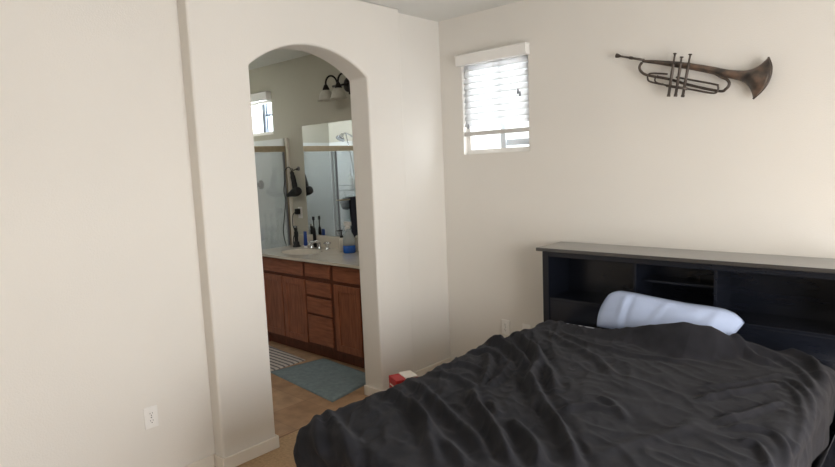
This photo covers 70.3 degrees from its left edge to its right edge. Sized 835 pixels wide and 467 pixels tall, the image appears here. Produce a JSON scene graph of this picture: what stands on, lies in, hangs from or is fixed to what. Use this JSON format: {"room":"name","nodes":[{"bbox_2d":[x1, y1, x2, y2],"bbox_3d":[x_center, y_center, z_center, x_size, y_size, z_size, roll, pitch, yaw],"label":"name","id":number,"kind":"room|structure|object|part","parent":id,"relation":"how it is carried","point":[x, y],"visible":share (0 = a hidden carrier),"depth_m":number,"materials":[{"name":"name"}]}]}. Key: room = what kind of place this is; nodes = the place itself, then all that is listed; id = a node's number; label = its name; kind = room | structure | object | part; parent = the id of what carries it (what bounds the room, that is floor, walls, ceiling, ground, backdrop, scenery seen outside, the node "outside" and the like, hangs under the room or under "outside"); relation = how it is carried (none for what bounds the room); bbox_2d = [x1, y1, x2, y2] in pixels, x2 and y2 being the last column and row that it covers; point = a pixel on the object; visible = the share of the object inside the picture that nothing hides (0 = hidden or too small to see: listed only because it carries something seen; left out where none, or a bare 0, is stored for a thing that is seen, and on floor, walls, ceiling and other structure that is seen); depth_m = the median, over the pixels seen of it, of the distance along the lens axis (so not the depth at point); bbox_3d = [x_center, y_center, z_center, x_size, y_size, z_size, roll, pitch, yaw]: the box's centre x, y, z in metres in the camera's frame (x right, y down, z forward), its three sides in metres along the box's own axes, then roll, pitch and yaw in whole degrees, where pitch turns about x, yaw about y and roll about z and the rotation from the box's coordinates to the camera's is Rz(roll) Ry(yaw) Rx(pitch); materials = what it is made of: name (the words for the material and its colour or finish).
{"room":"bedroom","nodes":[
{"label":"bedroom","id":0,"kind":"room"},
{"bbox_2d":[0,0,214,466],"bbox_3d":[-2.213,0.121,2.200,0.096,2.740,2.944,4,9,42],"label":"wall","id":1,"kind":"structure","parent":0,"point":[102,318],"depth_m":2.85,"materials":[{"name":"beige paint"}]},
{"bbox_2d":[143,405,158,429],"bbox_3d":[-1.385,0.956,3.083,0.009,0.114,0.070,4,9,42],"label":"wall outlet","id":2,"kind":"object","parent":1,"relation":"attached to","point":[150,413],"visible":1,"depth_m":3.08,"materials":[{"name":"white plastic"}]},
{"bbox_2d":[148,411,154,416],"bbox_3d":[-1.384,0.937,3.079,0.003,0.028,0.033,4,9,42],"label":"socket","id":3,"kind":"object","parent":2,"relation":"attached to","point":[150,413],"depth_m":3.08,"materials":[{"name":"white plastic"}]},
{"bbox_2d":[149,418,154,423],"bbox_3d":[-1.382,0.976,3.083,0.003,0.028,0.033,4,9,42],"label":"socket","id":4,"kind":"object","parent":2,"relation":"attached to","point":[151,420],"depth_m":3.08,"materials":[{"name":"white plastic"}]},
{"bbox_2d":[183,454,214,466],"bbox_3d":[-2.132,1.449,2.300,0.013,0.075,2.901,4,9,42],"label":"baseboard","id":5,"kind":"structure","parent":1,"relation":"attached to","point":[208,461],"depth_m":3.31,"materials":[{"name":"paint"}]},
{"bbox_2d":[177,0,413,457],"bbox_3d":[-0.673,-0.127,3.792,0.190,2.740,1.572,4,9,42],"label":"wall","id":6,"kind":"structure","parent":0,"point":[219,39],"depth_m":3.40,"materials":[{"name":"beige paint"}]},
{"bbox_2d":[213,434,279,466],"bbox_3d":[-1.028,1.265,3.492,0.203,0.075,0.370,4,9,42],"label":"baseboard","id":7,"kind":"structure","parent":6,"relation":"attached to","point":[257,450],"depth_m":3.40,"materials":[{"name":"paint"}]},
{"bbox_2d":[236,341,367,466],"bbox_3d":[-0.866,1.443,2.566,7.610,0.080,5.240,4,9,42],"label":"floor","id":8,"kind":"structure","parent":0,"point":[294,407],"depth_m":4.16,"materials":[{"name":"beige tile"}]},
{"bbox_2d":[254,138,291,249],"bbox_3d":[-2.027,0.059,5.988,0.907,1.980,1.268,4,9,42],"label":"shower enclosure","id":9,"kind":"object","parent":8,"relation":"on","point":[270,155],"visible":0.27,"depth_m":6.31,"materials":[{"name":"clear glass"}]},
{"bbox_2d":[269,345,304,370],"bbox_3d":[-1.351,1.100,5.322,0.761,0.009,0.410,4,9,42],"label":"bath mat","id":10,"kind":"object","parent":8,"relation":"on","point":[279,359],"visible":0.48,"depth_m":5.20,"materials":[{"name":"grey fabric"}]},
{"bbox_2d":[262,256,364,368],"bbox_3d":[-0.680,0.646,5.315,1.775,0.858,0.538,4,9,42],"label":"vanity cabinet","id":11,"kind":"object","parent":8,"relation":"on","point":[315,308],"visible":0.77,"depth_m":5.15,"materials":[{"name":"brown wood"}]},
{"bbox_3d":[-1.359,0.662,5.596,0.232,0.461,0.008,4,9,42],"label":"panel","id":12,"kind":"part","parent":11,"relation":"part of","materials":[{"name":"red wood"}]},
{"bbox_3d":[-1.362,0.663,5.593,0.338,0.567,0.019,4,9,42],"label":"door","id":13,"kind":"part","parent":11,"relation":"part of","materials":[{"name":"red wood"}]},
{"bbox_3d":[-1.258,0.297,5.441,0.662,0.126,0.019,4,9,42],"label":"false drawer","id":14,"kind":"part","parent":11,"relation":"part of","materials":[{"name":"red wood"}]},
{"bbox_3d":[-1.101,0.679,5.355,0.331,0.567,0.019,4,9,42],"label":"door","id":15,"kind":"part","parent":11,"relation":"part of","materials":[{"name":"red wood"}]},
{"bbox_3d":[-1.099,0.679,5.357,0.225,0.461,0.008,4,9,42],"label":"panel","id":16,"kind":"part","parent":11,"relation":"part of","materials":[{"name":"red wood"}]},
{"bbox_2d":[262,234,359,268],"bbox_3d":[-0.747,0.197,5.296,1.900,0.242,0.577,4,9,42],"label":"countertop","id":17,"kind":"structure","parent":11,"relation":"on","point":[333,257],"depth_m":5.48,"materials":[{"name":"stone"}]},
{"bbox_2d":[292,209,300,246],"bbox_3d":[-1.228,-0.059,5.987,0.089,0.376,0.164,-2,7,0],"label":"beard trimmer","id":18,"kind":"object","parent":17,"relation":"on","point":[296,243],"visible":1,"depth_m":5.94,"materials":[{"name":"black plastic"}]},
{"bbox_2d":[281,249,321,254],"bbox_3d":[-1.090,0.235,5.592,0.470,0.128,0.330,4,9,42],"label":"sink basin","id":19,"kind":"object","parent":17,"relation":"in","point":[290,251],"depth_m":5.75,"materials":[{"name":"white ceramic"}]},
{"bbox_2d":[303,231,307,247],"bbox_3d":[-1.104,0.060,5.838,0.041,0.164,0.043,-3,7,-9],"label":"toothpaste tube","id":20,"kind":"object","parent":17,"relation":"on","point":[304,232],"visible":1,"depth_m":5.83,"materials":[{"name":"blue plastic"}]},
{"bbox_2d":[312,216,316,246],"bbox_3d":[-1.021,-0.016,5.857,0.036,0.304,0.036,4,9,42],"label":"electric toothbrush","id":21,"kind":"object","parent":17,"relation":"on","point":[313,217],"visible":0.96,"depth_m":5.85,"materials":[{"name":"black plastic"}]},
{"bbox_3d":[-1.019,0.036,5.863,0.036,0.199,0.036,4,9,42],"label":"handle","id":22,"kind":"part","parent":21,"relation":"part of","materials":[{"name":"black plastic"}]},
{"bbox_2d":[308,240,330,249],"bbox_3d":[-0.979,0.109,5.704,0.320,0.088,0.170,4,9,42],"label":"faucet","id":23,"kind":"object","parent":17,"relation":"on","point":[311,243],"visible":1,"depth_m":5.69,"materials":[{"name":"silver metal"}]},
{"bbox_3d":[-0.984,0.109,5.698,0.052,0.088,0.155,4,9,42],"label":"spout","id":24,"kind":"part","parent":23,"relation":"part of","materials":[{"name":"silver metal"}]},
{"bbox_3d":[-0.861,0.115,5.656,0.066,0.076,0.066,-3,7,-2],"label":"handle","id":25,"kind":"part","parent":23,"relation":"part of","materials":[{"name":"silver metal"}]},
{"bbox_2d":[336,230,345,251],"bbox_3d":[-0.706,0.066,5.473,0.068,0.202,0.084,4,9,42],"label":"soap dispenser","id":26,"kind":"object","parent":17,"relation":"on","point":[341,241],"visible":0.97,"depth_m":5.46,"materials":[{"name":"plastic"}]},
{"bbox_2d":[338,238,345,251],"bbox_3d":[-0.699,0.102,5.483,0.068,0.128,0.067,4,9,42],"label":"bottle","id":27,"kind":"object","parent":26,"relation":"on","point":[341,241],"depth_m":5.45,"materials":[{"name":"plastic"}]},
{"bbox_2d":[343,222,355,252],"bbox_3d":[-0.625,0.034,5.377,0.117,0.282,0.114,4,9,42],"label":"spray bottle","id":28,"kind":"object","parent":17,"relation":"on","point":[349,248],"visible":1,"depth_m":5.35,"materials":[{"name":"blue plastic"}]},
{"bbox_3d":[-0.857,0.319,5.073,0.338,0.120,0.019,4,9,42],"label":"drawer","id":29,"kind":"part","parent":11,"relation":"part of","materials":[{"name":"red wood"}]},
{"bbox_3d":[-0.850,0.477,5.091,0.338,0.122,0.019,4,9,42],"label":"drawer","id":30,"kind":"part","parent":11,"relation":"part of","materials":[{"name":"red wood"}]},
{"bbox_3d":[-0.844,0.630,5.109,0.338,0.140,0.019,4,9,42],"label":"drawer","id":31,"kind":"part","parent":11,"relation":"part of","materials":[{"name":"red wood"}]},
{"bbox_3d":[-0.835,0.843,5.133,0.338,0.250,0.019,4,9,42],"label":"drawer","id":32,"kind":"part","parent":11,"relation":"part of","materials":[{"name":"red wood"}]},
{"bbox_3d":[-0.469,0.347,4.718,0.625,0.126,0.019,4,9,42],"label":"false drawer","id":33,"kind":"part","parent":11,"relation":"part of","materials":[{"name":"red wood"}]},
{"bbox_3d":[-0.566,0.714,4.864,0.320,0.567,0.019,4,9,42],"label":"door","id":34,"kind":"part","parent":11,"relation":"part of","materials":[{"name":"red wood"}]},
{"bbox_3d":[-0.563,0.713,4.866,0.214,0.461,0.008,4,9,42],"label":"panel","id":35,"kind":"part","parent":11,"relation":"part of","materials":[{"name":"red wood"}]},
{"bbox_2d":[270,358,365,401],"bbox_3d":[-0.718,1.140,4.727,0.523,0.014,0.920,-8,9,-41],"label":"bath mat","id":36,"kind":"object","parent":8,"relation":"on","point":[330,380],"visible":0.97,"depth_m":4.68,"materials":[{"name":"fabric"}]},
{"bbox_2d":[389,370,417,387],"bbox_3d":[-0.089,1.074,3.958,0.161,0.270,0.130,-5,7,-25],"label":"carton","id":37,"kind":"object","parent":8,"relation":"on","point":[394,379],"visible":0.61,"depth_m":3.93,"materials":[{"name":"red cardboard"}]},
{"bbox_3d":[-0.063,0.941,3.958,0.088,0.008,0.124,-5,7,-25],"label":"lid","id":38,"kind":"part","parent":37,"relation":"part of","materials":[{"name":"white cardboard"}]},
{"bbox_2d":[536,242,834,466],"bbox_3d":[0.862,0.764,2.709,1.705,1.092,2.276,4,9,42],"label":"headboard","id":39,"kind":"object","parent":8,"relation":"on","point":[783,302],"visible":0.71,"depth_m":3.26,"materials":[{"name":"black wood"}]},
{"bbox_3d":[0.936,0.627,3.966,0.045,1.070,0.280,4,9,42],"label":"post","id":40,"kind":"part","parent":39,"relation":"part of","materials":[{"name":"black wood"}]},
{"bbox_3d":[1.532,0.276,3.412,0.416,0.015,0.175,4,9,42],"label":"shelf","id":41,"kind":"part","parent":39,"relation":"part of","materials":[{"name":"black wood"}]},
{"bbox_3d":[1.412,0.166,3.276,1.545,0.036,0.020,4,9,42],"label":"rail","id":42,"kind":"part","parent":39,"relation":"part of","materials":[{"name":"black wood"}]},
{"bbox_3d":[1.508,0.441,3.400,1.545,0.018,0.261,4,9,42],"label":"shelf","id":43,"kind":"part","parent":39,"relation":"part of","materials":[{"name":"black wood"}]},
{"bbox_3d":[1.442,0.777,3.351,1.545,0.632,0.016,4,9,42],"label":"panel","id":44,"kind":"part","parent":39,"relation":"part of","materials":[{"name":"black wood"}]},
{"bbox_3d":[1.609,0.605,3.521,1.555,0.960,0.015,4,9,42],"label":"headboard","id":45,"kind":"part","parent":39,"relation":"part of","materials":[{"name":"black wood"}]},
{"bbox_3d":[1.378,1.093,2.077,0.060,0.260,1.978,4,9,42],"label":"rail","id":46,"kind":"part","parent":39,"relation":"part of","materials":[{"name":"black wood"}]},
{"bbox_3d":[0.772,0.862,2.585,1.440,0.331,1.992,4,9,42],"label":"mattress","id":47,"kind":"object","parent":39,"relation":"on","visible":0},
{"bbox_2d":[293,320,834,466],"bbox_3d":[0.725,0.893,2.543,1.577,0.726,2.002,4,9,42],"label":"blanket","id":48,"kind":"object","parent":47,"relation":"on","point":[551,393],"visible":1,"depth_m":2.35,"materials":[{"name":"black fabric"}]},
{"bbox_2d":[597,291,744,334],"bbox_3d":[1.334,0.456,3.212,0.777,0.220,0.127,4,9,42],"label":"pillow","id":49,"kind":"object","parent":47,"relation":"on","point":[620,309],"visible":0.73,"depth_m":3.21,"materials":[{"name":"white fabric"}]},
{"bbox_2d":[248,0,521,69],"bbox_3d":[-0.976,-1.367,2.249,7.610,0.100,5.260,4,9,42],"label":"ceiling","id":50,"kind":"structure","parent":0,"point":[434,10],"depth_m":4.21,"materials":[{"name":"paint"}]},
{"bbox_2d":[398,13,450,371],"bbox_3d":[-0.007,-0.244,4.567,0.113,2.740,0.544,4,9,42],"label":"wall","id":51,"kind":"structure","parent":0,"point":[419,37],"depth_m":4.55,"materials":[{"name":"beige paint"}]},
{"bbox_2d":[364,357,450,395],"bbox_3d":[-0.026,1.098,4.574,0.203,0.075,0.861,4,9,42],"label":"baseboard","id":52,"kind":"structure","parent":51,"relation":"attached to","point":[421,372],"depth_m":4.59,"materials":[{"name":"paint"}]},
{"bbox_2d":[249,0,834,357],"bbox_3d":[0.761,-0.247,4.310,7.490,2.740,0.120,4,9,42],"label":"wall","id":53,"kind":"structure","parent":0,"point":[612,159],"depth_m":3.69,"materials":[{"name":"beige paint"}]},
{"bbox_2d":[250,91,270,106],"bbox_3d":[-1.757,-1.435,6.363,0.640,0.107,0.122,4,9,42],"label":"window blind","id":54,"kind":"object","parent":53,"relation":"attached to","point":[260,98],"visible":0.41,"depth_m":6.21,"materials":[{"name":"white plastic"}]},
{"bbox_2d":[253,103,272,135],"bbox_3d":[-1.689,-1.255,6.446,0.605,0.385,0.060,4,9,42],"label":"window","id":55,"kind":"structure","parent":53,"relation":"in","point":[266,108],"depth_m":6.37,"materials":[{"name":"white glass"}]},
{"bbox_3d":[-1.689,-1.255,6.446,0.605,0.385,0.060,4,9,42],"label":"frame","id":56,"kind":"part","parent":55,"relation":"part of","materials":[{"name":"white plastic"}]},
{"bbox_3d":[-1.573,-1.247,6.340,0.222,0.315,0.050,4,9,42],"label":"sash","id":57,"kind":"part","parent":55,"relation":"part of","materials":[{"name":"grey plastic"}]},
{"bbox_2d":[285,138,294,244],"bbox_3d":[-1.294,-0.050,6.141,0.028,1.860,0.029,4,9,42],"label":"trim","id":58,"kind":"structure","parent":53,"relation":"attached to","point":[286,139],"depth_m":6.08,"materials":[{"name":"paint"}]},
{"bbox_2d":[298,207,302,217],"bbox_3d":[-1.195,-0.213,6.038,0.070,0.114,0.009,4,9,42],"label":"wall outlet","id":59,"kind":"object","parent":53,"relation":"attached to","point":[300,208],"visible":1,"depth_m":6.03,"materials":[{"name":"white plastic"}]},
{"bbox_2d":[298,234,358,250],"bbox_3d":[-0.561,0.114,5.493,1.900,0.138,0.021,4,9,42],"label":"backsplash","id":60,"kind":"structure","parent":53,"relation":"attached to","point":[334,240],"depth_m":5.75,"materials":[{"name":"stone"}]},
{"bbox_2d":[302,120,357,237],"bbox_3d":[-0.506,-0.489,5.359,1.665,1.074,0.006,4,9,42],"label":"wall mirror","id":61,"kind":"object","parent":53,"relation":"attached to","point":[327,147],"visible":0.36,"depth_m":5.65,"materials":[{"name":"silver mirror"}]},
{"bbox_2d":[318,73,349,101],"bbox_3d":[-0.728,-1.307,5.277,0.347,0.230,0.241,4,9,42],"label":"wall sconce","id":62,"kind":"object","parent":53,"relation":"attached to","point":[338,93],"visible":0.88,"depth_m":5.26,"materials":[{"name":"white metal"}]},
{"bbox_3d":[-0.818,-1.239,5.319,0.164,0.094,0.164,4,9,42],"label":"lamp shade","id":63,"kind":"part","parent":62,"relation":"part of","materials":[{"name":"white glass"}]},
{"bbox_3d":[-0.777,-1.333,5.342,0.130,0.189,0.025,-7,8,-32],"label":"arm","id":64,"kind":"part","parent":62,"relation":"part of","materials":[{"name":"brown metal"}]},
{"bbox_3d":[-0.693,-1.231,5.204,0.164,0.094,0.164,4,9,42],"label":"lamp shade","id":65,"kind":"part","parent":62,"relation":"part of","materials":[{"name":"white glass"}]},
{"bbox_3d":[-0.651,-1.325,5.227,0.130,0.189,0.025,-7,8,-32],"label":"arm","id":66,"kind":"part","parent":62,"relation":"part of","materials":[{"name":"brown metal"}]},
{"bbox_3d":[-0.632,-1.337,5.315,0.130,0.130,0.050,4,9,42],"label":"plate","id":67,"kind":"part","parent":62,"relation":"part of","materials":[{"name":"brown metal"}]},
{"bbox_2d":[466,55,529,153],"bbox_3d":[0.610,-0.932,4.365,0.583,0.671,0.060,4,9,42],"label":"window","id":68,"kind":"structure","parent":53,"relation":"in","point":[506,142],"depth_m":4.35,"materials":[{"name":"white plastic"}]},
{"bbox_2d":[454,42,529,136],"bbox_3d":[0.550,-1.023,4.293,0.622,0.598,0.106,4,9,42],"label":"window blind","id":69,"kind":"object","parent":68,"relation":"attached to","point":[488,102],"visible":1,"depth_m":4.29,"materials":[{"name":"white plastic"}]},
{"bbox_3d":[0.583,-0.745,4.349,0.573,0.032,0.044,4,9,42],"label":"rail","id":70,"kind":"part","parent":69,"relation":"part of","materials":[{"name":"white plastic"}]},
{"bbox_3d":[0.709,-0.926,4.274,0.242,0.601,0.050,4,9,42],"label":"sash","id":71,"kind":"part","parent":68,"relation":"part of","materials":[{"name":"plastic"}]},
{"bbox_2d":[502,319,509,334],"bbox_3d":[0.662,0.705,4.459,0.070,0.114,0.009,4,9,42],"label":"wall outlet","id":72,"kind":"object","parent":53,"relation":"attached to","point":[505,323],"visible":1,"depth_m":4.45,"materials":[{"name":"white plastic"}]},
{"bbox_2d":[522,323,530,329],"bbox_3d":[0.798,0.719,4.337,0.070,0.114,0.008,4,9,42],"label":"wall plate","id":73,"kind":"object","parent":53,"relation":"attached to","point":[524,326],"visible":0.44,"depth_m":4.33,"materials":[{"name":"white plastic"}]},
{"bbox_2d":[615,53,772,98],"bbox_3d":[1.525,-0.901,3.347,0.846,0.354,0.104,4,9,42],"label":"wall art","id":74,"kind":"object","parent":53,"relation":"attached to","point":[757,79],"visible":1,"depth_m":3.27,"materials":[{"name":"metal"}]},
{"bbox_3d":[-1.220,-0.651,5.958,0.080,0.044,0.061,4,9,42],"label":"wall hook","id":75,"kind":"object","parent":53,"relation":"attached to","visible":0},
{"bbox_2d":[283,167,301,245],"bbox_3d":[-1.263,-0.271,5.959,0.220,0.799,0.141,4,9,42],"label":"hair dryer","id":76,"kind":"object","parent":75,"relation":"hanging from","point":[295,191],"visible":1,"depth_m":5.92,"materials":[{"name":"black plastic"}]},
{"bbox_3d":[-1.313,-0.273,5.994,0.118,0.799,0.068,-5,7,-24],"label":"cord","id":77,"kind":"part","parent":76,"relation":"part of","materials":[{"name":"black plastic"}]},
{"bbox_3d":[-1.241,-0.533,5.935,0.091,0.194,0.054,4,9,42],"label":"handle","id":78,"kind":"part","parent":76,"relation":"part of","materials":[{"name":"black plastic"}]}
]}

